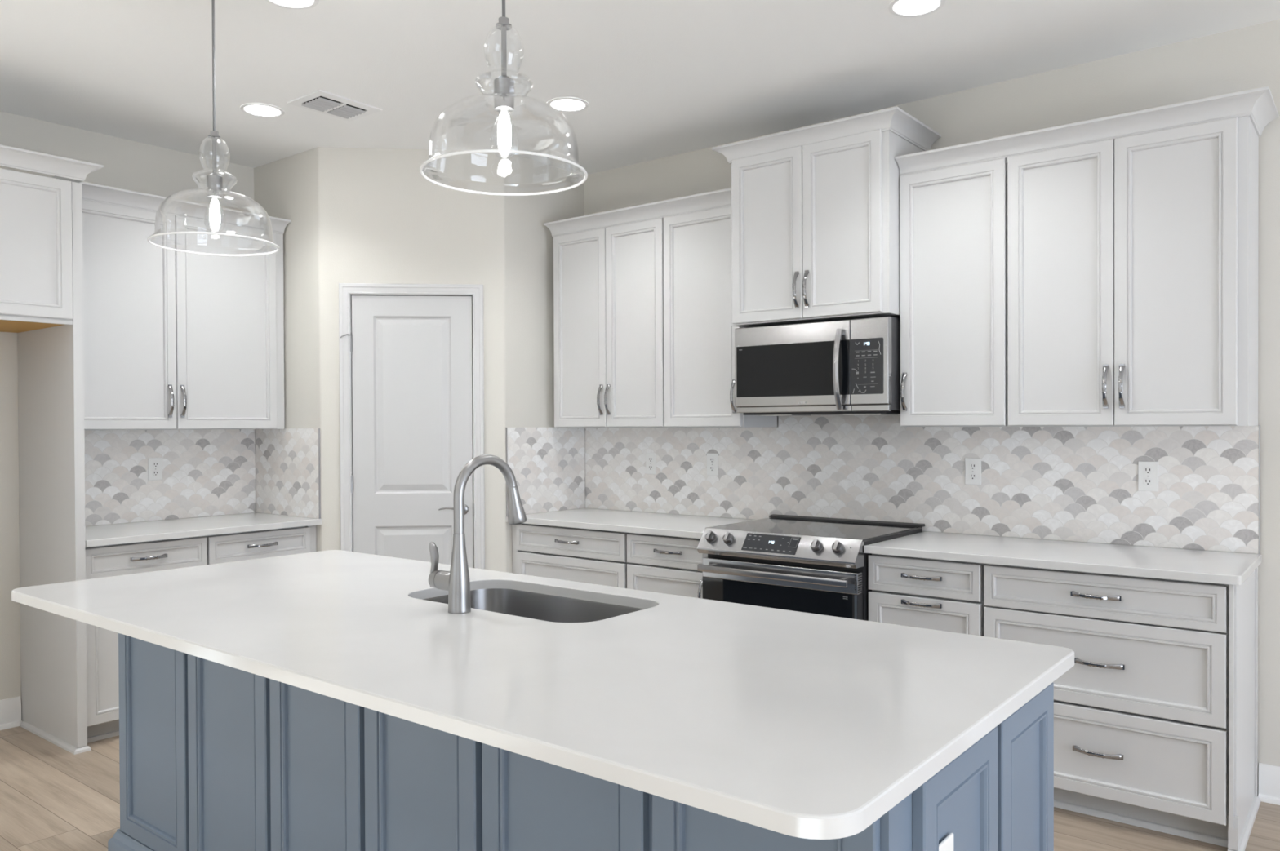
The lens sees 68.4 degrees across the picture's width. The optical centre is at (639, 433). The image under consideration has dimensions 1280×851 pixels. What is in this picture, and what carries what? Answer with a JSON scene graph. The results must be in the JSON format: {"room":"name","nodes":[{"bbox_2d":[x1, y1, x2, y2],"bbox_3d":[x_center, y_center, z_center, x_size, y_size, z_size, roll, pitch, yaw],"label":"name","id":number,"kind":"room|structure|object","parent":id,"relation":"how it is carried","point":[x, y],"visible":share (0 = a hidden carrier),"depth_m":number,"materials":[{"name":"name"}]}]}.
{"room":"kitchen","nodes":[
{"label":"kitchen","id":0,"kind":"room"},
{"bbox_2d":[0,111,256,700],"bbox_3d":[-3.724,-0.052,3.553,0.120,2.879,7.400,0,1,38],"label":"wall","id":1,"kind":"structure","parent":0,"point":[128,165],"depth_m":4.52,"materials":[{"name":"white paint"}]},
{"bbox_2d":[0,696,22,730],"bbox_3d":[-3.203,1.314,4.094,0.032,0.133,0.908,0,1,38],"label":"baseboard","id":2,"kind":"structure","parent":1,"relation":"attached to","point":[10,708],"depth_m":4.41,"materials":[{"name":"white wood"}]},
{"bbox_2d":[0,144,103,333],"bbox_3d":[-2.935,-0.810,3.869,0.698,0.693,1.094,0,1,38],"label":"upper cabinet","id":3,"kind":"object","parent":1,"relation":"attached to","point":[36,262],"visible":1,"depth_m":3.93,"materials":[{"name":"white paint"}]},
{"bbox_2d":[84,429,255,526],"bbox_3d":[-2.552,0.219,4.929,0.010,0.474,1.145,0,1,38],"label":"backsplash","id":4,"kind":"structure","parent":1,"relation":"attached to","point":[206,473],"depth_m":5.00,"materials":[{"name":"tile"}]},
{"bbox_2d":[147,457,162,480],"bbox_3d":[-2.536,0.186,4.932,0.009,0.118,0.072,0,1,38],"label":"wall outlet","id":5,"kind":"object","parent":4,"relation":"attached to","point":[154,464],"visible":1,"depth_m":4.93,"materials":[{"name":"white plastic"}]},
{"bbox_2d":[152,462,158,467],"bbox_3d":[-2.534,0.164,4.930,0.003,0.029,0.027,0,1,38],"label":"receptacle","id":6,"kind":"object","parent":5,"relation":"attached to","point":[155,464],"depth_m":4.93,"materials":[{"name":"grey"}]},
{"bbox_2d":[152,471,158,475],"bbox_3d":[-2.534,0.209,4.931,0.003,0.029,0.027,0,1,38],"label":"receptacle","id":7,"kind":"object","parent":5,"relation":"attached to","point":[154,473],"depth_m":4.93,"materials":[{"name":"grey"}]},
{"bbox_2d":[80,182,290,430],"bbox_3d":[-2.401,-0.588,4.805,0.375,1.138,1.146,0,1,38],"label":"upper cabinet","id":8,"kind":"object","parent":1,"relation":"attached to","point":[173,340],"visible":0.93,"depth_m":4.70,"materials":[{"name":"white paint"}]},
{"bbox_2d":[253,146,585,573],"bbox_3d":[-1.241,-0.078,5.292,1.880,2.879,0.530,0,1,-6],"label":"wall","id":9,"kind":"structure","parent":0,"point":[355,215],"depth_m":5.06,"materials":[{"name":"white paint"}]},
{"bbox_2d":[255,428,320,519],"bbox_3d":[-1.943,0.212,5.183,0.628,0.478,0.010,0,1,38],"label":"backsplash","id":10,"kind":"structure","parent":9,"relation":"attached to","point":[288,476],"depth_m":5.16,"materials":[{"name":"tile"}]},
{"bbox_2d":[340,295,474,568],"bbox_3d":[-1.237,0.310,5.027,0.690,2.091,0.096,0,1,-5],"label":"door","id":11,"kind":"structure","parent":9,"relation":"in","point":[412,356],"depth_m":5.04,"materials":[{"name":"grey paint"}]},
{"bbox_2d":[338,283,484,569],"bbox_3d":[-1.216,0.283,5.077,0.754,2.160,0.120,0,1,-5],"label":"trim","id":12,"kind":"structure","parent":9,"relation":"attached to","point":[346,291],"depth_m":5.01,"materials":[{"name":"white paint"}]},
{"bbox_2d":[505,427,585,516],"bbox_3d":[-0.524,0.204,5.326,0.010,0.478,0.630,0,1,38],"label":"backsplash","id":13,"kind":"structure","parent":9,"relation":"attached to","point":[547,464],"depth_m":5.33,"materials":[{"name":"tile"}]},
{"bbox_2d":[0,0,1279,175],"bbox_3d":[-0.193,-1.532,0.742,9.140,0.100,7.640,0,1,38],"label":"ceiling","id":14,"kind":"structure","parent":0,"point":[658,79],"depth_m":3.81,"materials":[{"name":"white paint"}]},
{"bbox_2d":[146,0,279,256],"bbox_3d":[-1.441,-1.067,3.188,0.408,0.861,0.408,0,1,38],"label":"pendant lamp","id":15,"kind":"object","parent":14,"relation":"hanging from","point":[214,188],"visible":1,"depth_m":3.18,"materials":[{"name":"clear glass"}]},
{"bbox_2d":[240,102,284,117],"bbox_3d":[-1.759,-1.505,4.391,0.192,0.005,0.192,0,1,38],"label":"recessed light","id":16,"kind":"object","parent":14,"relation":"in","point":[264,110],"visible":1,"depth_m":4.39,"materials":[{"name":"white plastic"}]},
{"bbox_2d":[265,0,319,9],"bbox_3d":[-1.202,-1.497,3.230,0.192,0.005,0.192,0,1,38],"label":"recessed light","id":17,"kind":"object","parent":14,"relation":"in","point":[290,4],"visible":1,"depth_m":3.28,"materials":[{"name":"white"}]},
{"bbox_2d":[287,89,382,121],"bbox_3d":[-1.401,-1.501,4.335,0.256,0.014,0.329,0,1,38],"label":"ceiling vent","id":18,"kind":"object","parent":14,"relation":"in","point":[320,101],"visible":1,"depth_m":4.31,"materials":[{"name":"white metal"}]},
{"bbox_2d":[419,0,587,195],"bbox_3d":[-0.335,-1.064,2.314,0.408,0.861,0.408,0,1,38],"label":"pendant lamp","id":19,"kind":"object","parent":14,"relation":"hanging from","point":[504,94],"visible":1,"depth_m":2.30,"materials":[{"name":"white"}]},
{"bbox_2d":[546,97,588,111],"bbox_3d":[-0.332,-1.510,4.332,0.192,0.005,0.192,0,1,38],"label":"recessed light","id":20,"kind":"object","parent":14,"relation":"in","point":[562,104],"visible":0.88,"depth_m":4.32,"materials":[{"name":"white"}]},
{"bbox_2d":[888,0,945,17],"bbox_3d":[0.973,-1.507,3.314,0.192,0.005,0.192,0,1,38],"label":"recessed light","id":21,"kind":"object","parent":14,"relation":"in","point":[904,8],"visible":1,"depth_m":3.33,"materials":[{"name":"white"}]},
{"bbox_2d":[0,726,1279,850],"bbox_3d":[-0.179,1.447,0.768,9.140,0.100,7.640,0,1,38],"label":"floor","id":22,"kind":"structure","parent":0,"point":[52,798],"depth_m":3.41,"materials":[{"name":"brown wood"}]},
{"bbox_2d":[17,182,91,755],"bbox_3d":[-2.667,0.148,4.260,0.656,2.458,0.068,0,1,38],"label":"panel","id":23,"kind":"object","parent":22,"relation":"on","point":[51,369],"visible":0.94,"depth_m":4.19,"materials":[{"name":"white wood"}]},
{"bbox_2d":[85,525,316,743],"bbox_3d":[-2.289,0.929,4.735,0.643,0.883,1.153,0,1,38],"label":"base cabinet","id":24,"kind":"object","parent":22,"relation":"on","point":[115,560],"visible":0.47,"depth_m":4.29,"materials":[{"name":"white paint"}]},
{"bbox_2d":[84,512,322,547],"bbox_3d":[-2.290,0.472,4.733,0.642,0.030,1.152,0,1,38],"label":"countertop","id":25,"kind":"structure","parent":24,"relation":"on","point":[152,531],"depth_m":4.65,"materials":[{"name":"white stone"}]},
{"bbox_2d":[511,523,631,588],"bbox_3d":[-0.210,0.917,5.078,0.811,0.883,0.643,0,1,38],"label":"base cabinet","id":26,"kind":"object","parent":22,"relation":"on","point":[588,556],"visible":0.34,"depth_m":4.83,"materials":[{"name":"white paint"}]},
{"bbox_2d":[505,508,753,538],"bbox_3d":[-0.016,0.460,4.923,1.305,0.030,0.636,0,1,38],"label":"countertop","id":27,"kind":"structure","parent":26,"relation":"on","point":[639,522],"depth_m":4.83,"materials":[{"name":"white stone"}]},
{"bbox_2d":[107,633,1053,850],"bbox_3d":[-0.394,0.941,2.528,2.662,0.883,0.864,0,1,38],"label":"base cabinet","id":28,"kind":"object","parent":22,"relation":"on","point":[214,757],"visible":0.52,"depth_m":2.15,"materials":[{"name":"blue paint"}]},
{"bbox_2d":[11,550,1074,839],"bbox_3d":[-0.486,0.484,2.450,2.758,0.030,1.144,0,1,38],"label":"countertop","id":29,"kind":"structure","parent":28,"relation":"on","point":[797,724],"depth_m":1.88,"materials":[{"name":"white stone"}]},
{"bbox_2d":[428,454,526,613],"bbox_3d":[-0.444,0.262,2.585,0.145,0.412,0.268,0,1,38],"label":"faucet","id":30,"kind":"object","parent":29,"relation":"on","point":[456,581],"visible":1,"depth_m":2.47,"materials":[{"name":"silver metal"}]},
{"bbox_2d":[422,588,644,622],"bbox_3d":[-0.314,0.596,2.668,0.762,0.199,0.434,0,1,38],"label":"sink","id":31,"kind":"object","parent":29,"relation":"in","point":[544,607],"visible":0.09,"depth_m":2.90,"materials":[{"name":"silver metal"}]},
{"bbox_2d":[938,833,953,850],"bbox_3d":[0.505,0.730,1.556,0.009,0.118,0.072,0,1,38],"label":"wall outlet","id":32,"kind":"object","parent":28,"relation":"attached to","point":[947,844],"visible":0.92,"depth_m":1.56,"materials":[{"name":"white plastic"}]},
{"bbox_2d":[626,533,707,599],"bbox_3d":[0.303,0.919,4.673,0.493,0.883,0.643,0,1,38],"label":"base cabinet","id":33,"kind":"object","parent":22,"relation":"on","point":[660,564],"visible":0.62,"depth_m":4.46,"materials":[{"name":"white paint"}]},
{"bbox_2d":[697,514,924,621],"bbox_3d":[0.764,0.887,4.239,0.786,0.950,0.714,0,1,38],"label":"range","id":34,"kind":"object","parent":22,"relation":"on","point":[812,565],"visible":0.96,"depth_m":4.00,"materials":[{"name":"silver metal"}]},
{"bbox_2d":[706,517,922,542],"bbox_3d":[0.789,0.428,4.270,0.764,0.010,0.623,0,1,38],"label":"cooktop","id":35,"kind":"object","parent":34,"relation":"in","point":[796,529],"depth_m":4.19,"materials":[{"name":"black glass"}]},
{"bbox_2d":[867,553,986,636],"bbox_3d":[1.279,0.921,3.901,0.460,0.883,0.643,0,1,38],"label":"base cabinet","id":36,"kind":"object","parent":22,"relation":"on","point":[934,594],"visible":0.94,"depth_m":3.67,"materials":[{"name":"white paint"}]},
{"bbox_2d":[983,564,1260,850],"bbox_3d":[1.784,0.923,3.502,0.826,0.883,0.643,0,1,38],"label":"base cabinet","id":37,"kind":"object","parent":22,"relation":"on","point":[1156,711],"visible":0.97,"depth_m":3.23,"materials":[{"name":"white paint"}]},
{"bbox_2d":[863,531,1262,585],"bbox_3d":[1.603,0.464,3.643,1.287,0.030,0.636,0,1,38],"label":"countertop","id":38,"kind":"structure","parent":37,"relation":"on","point":[1176,564],"depth_m":3.50,"materials":[{"name":"white stone"}]},
{"bbox_2d":[472,19,1279,794],"bbox_3d":[2.146,-0.079,3.704,9.140,2.879,0.120,0,1,38],"label":"wall","id":39,"kind":"structure","parent":0,"point":[1247,58],"depth_m":3.65,"materials":[{"name":"white paint"}]},
{"bbox_2d":[553,217,665,427],"bbox_3d":[-0.098,-0.566,5.147,0.780,1.068,0.368,0,1,38],"label":"upper cabinet","id":40,"kind":"object","parent":39,"relation":"attached to","point":[608,282],"visible":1,"depth_m":5.01,"materials":[{"name":"white paint"}]},
{"bbox_2d":[543,188,730,237],"bbox_3d":[-0.020,-1.133,4.874,1.263,0.070,0.062,0,1,38],"label":"crown molding","id":41,"kind":"structure","parent":40,"relation":"attached to","point":[719,198],"depth_m":4.85,"materials":[{"name":"white paint"}]},
{"bbox_2d":[663,205,777,427],"bbox_3d":[0.393,-0.565,4.759,0.470,1.068,0.368,0,1,38],"label":"upper cabinet","id":42,"kind":"object","parent":39,"relation":"attached to","point":[700,390],"visible":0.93,"depth_m":4.66,"materials":[{"name":"white paint"}]},
{"bbox_2d":[711,106,941,328],"bbox_3d":[0.846,-0.922,4.319,0.907,0.830,0.489,0,1,38],"label":"upper cabinet","id":43,"kind":"object","parent":39,"relation":"attached to","point":[815,209],"visible":0.99,"depth_m":4.13,"materials":[{"name":"white paint"}]},
{"bbox_2d":[734,316,900,416],"bbox_3d":[0.858,-0.290,4.321,0.763,0.413,0.483,0,1,38],"label":"microwave","id":44,"kind":"object","parent":43,"relation":"attached to","point":[851,367],"visible":0.98,"depth_m":4.14,"materials":[{"name":"grey metal"}]},
{"bbox_2d":[585,414,1260,554],"bbox_3d":[0.991,0.173,4.537,3.344,0.542,0.012,0,1,38],"label":"backsplash","id":45,"kind":"structure","parent":39,"relation":"attached to","point":[1078,484],"depth_m":4.21,"materials":[{"name":"tile"}]},
{"bbox_2d":[645,453,656,474],"bbox_3d":[0.061,0.169,5.259,0.072,0.118,0.009,0,1,38],"label":"wall outlet","id":46,"kind":"object","parent":45,"relation":"attached to","point":[651,458],"visible":1,"depth_m":5.26,"materials":[{"name":"white plastic"}]},
{"bbox_2d":[706,453,718,475],"bbox_3d":[0.384,0.165,5.004,0.072,0.118,0.009,0,1,38],"label":"wall outlet","id":47,"kind":"object","parent":45,"relation":"attached to","point":[712,459],"visible":1,"depth_m":5.00,"materials":[{"name":"white plastic"}]},
{"bbox_2d":[710,466,714,471],"bbox_3d":[0.383,0.187,5.002,0.027,0.029,0.003,0,1,38],"label":"receptacle","id":48,"kind":"object","parent":47,"relation":"attached to","point":[712,468],"depth_m":5.00,"materials":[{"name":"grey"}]},
{"bbox_2d":[964,457,981,485],"bbox_3d":[1.466,0.168,4.148,0.072,0.118,0.009,0,1,38],"label":"wall outlet","id":49,"kind":"object","parent":45,"relation":"attached to","point":[972,465],"visible":1,"depth_m":4.15,"materials":[{"name":"white plastic"}]},
{"bbox_2d":[969,463,976,470],"bbox_3d":[1.464,0.145,4.146,0.027,0.029,0.003,0,1,38],"label":"receptacle","id":50,"kind":"object","parent":49,"relation":"attached to","point":[972,466],"depth_m":4.14,"materials":[{"name":"grey plastic"}]},
{"bbox_2d":[969,473,976,479],"bbox_3d":[1.464,0.190,4.146,0.027,0.029,0.003,0,1,38],"label":"receptacle","id":51,"kind":"object","parent":49,"relation":"attached to","point":[972,476],"depth_m":4.14,"materials":[{"name":"grey plastic"}]},
{"bbox_2d":[1137,461,1158,491],"bbox_3d":[2.006,0.169,3.721,0.072,0.118,0.009,0,1,38],"label":"wall outlet","id":52,"kind":"object","parent":45,"relation":"attached to","point":[1148,471],"visible":1,"depth_m":3.72,"materials":[{"name":"white plastic"}]},
{"bbox_2d":[1144,466,1151,474],"bbox_3d":[2.005,0.147,3.719,0.027,0.029,0.003,0,1,38],"label":"receptacle","id":53,"kind":"object","parent":52,"relation":"attached to","point":[1148,470],"depth_m":3.72,"materials":[{"name":"grey plastic"}]},
{"bbox_2d":[1144,478,1151,485],"bbox_3d":[2.005,0.192,3.719,0.027,0.029,0.003,0,1,38],"label":"receptacle","id":54,"kind":"object","parent":52,"relation":"attached to","point":[1148,482],"depth_m":3.72,"materials":[{"name":"grey plastic"}]},
{"bbox_2d":[899,157,1008,426],"bbox_3d":[1.367,-0.562,3.988,0.446,1.068,0.368,0,1,38],"label":"upper cabinet","id":55,"kind":"object","parent":39,"relation":"attached to","point":[953,220],"visible":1,"depth_m":3.87,"materials":[{"name":"white paint"}]},
{"bbox_2d":[1007,115,1258,426],"bbox_3d":[1.860,-0.561,3.598,0.808,1.068,0.368,0,1,38],"label":"upper cabinet","id":56,"kind":"object","parent":39,"relation":"attached to","point":[1132,260],"visible":1,"depth_m":3.46,"materials":[{"name":"white paint"}]},
{"bbox_2d":[894,86,1278,176],"bbox_3d":[1.706,-1.131,3.709,1.314,0.070,0.375,0,1,38],"label":"crown molding","id":57,"kind":"structure","parent":56,"relation":"attached to","point":[1258,104],"depth_m":3.50,"materials":[{"name":"white paint"}]},
{"bbox_2d":[1257,763,1279,805],"bbox_3d":[3.947,1.300,2.200,4.203,0.133,0.032,0,1,38],"label":"baseboard","id":58,"kind":"structure","parent":39,"relation":"attached to","point":[1268,775],"depth_m":3.48,"materials":[{"name":"white wood"}]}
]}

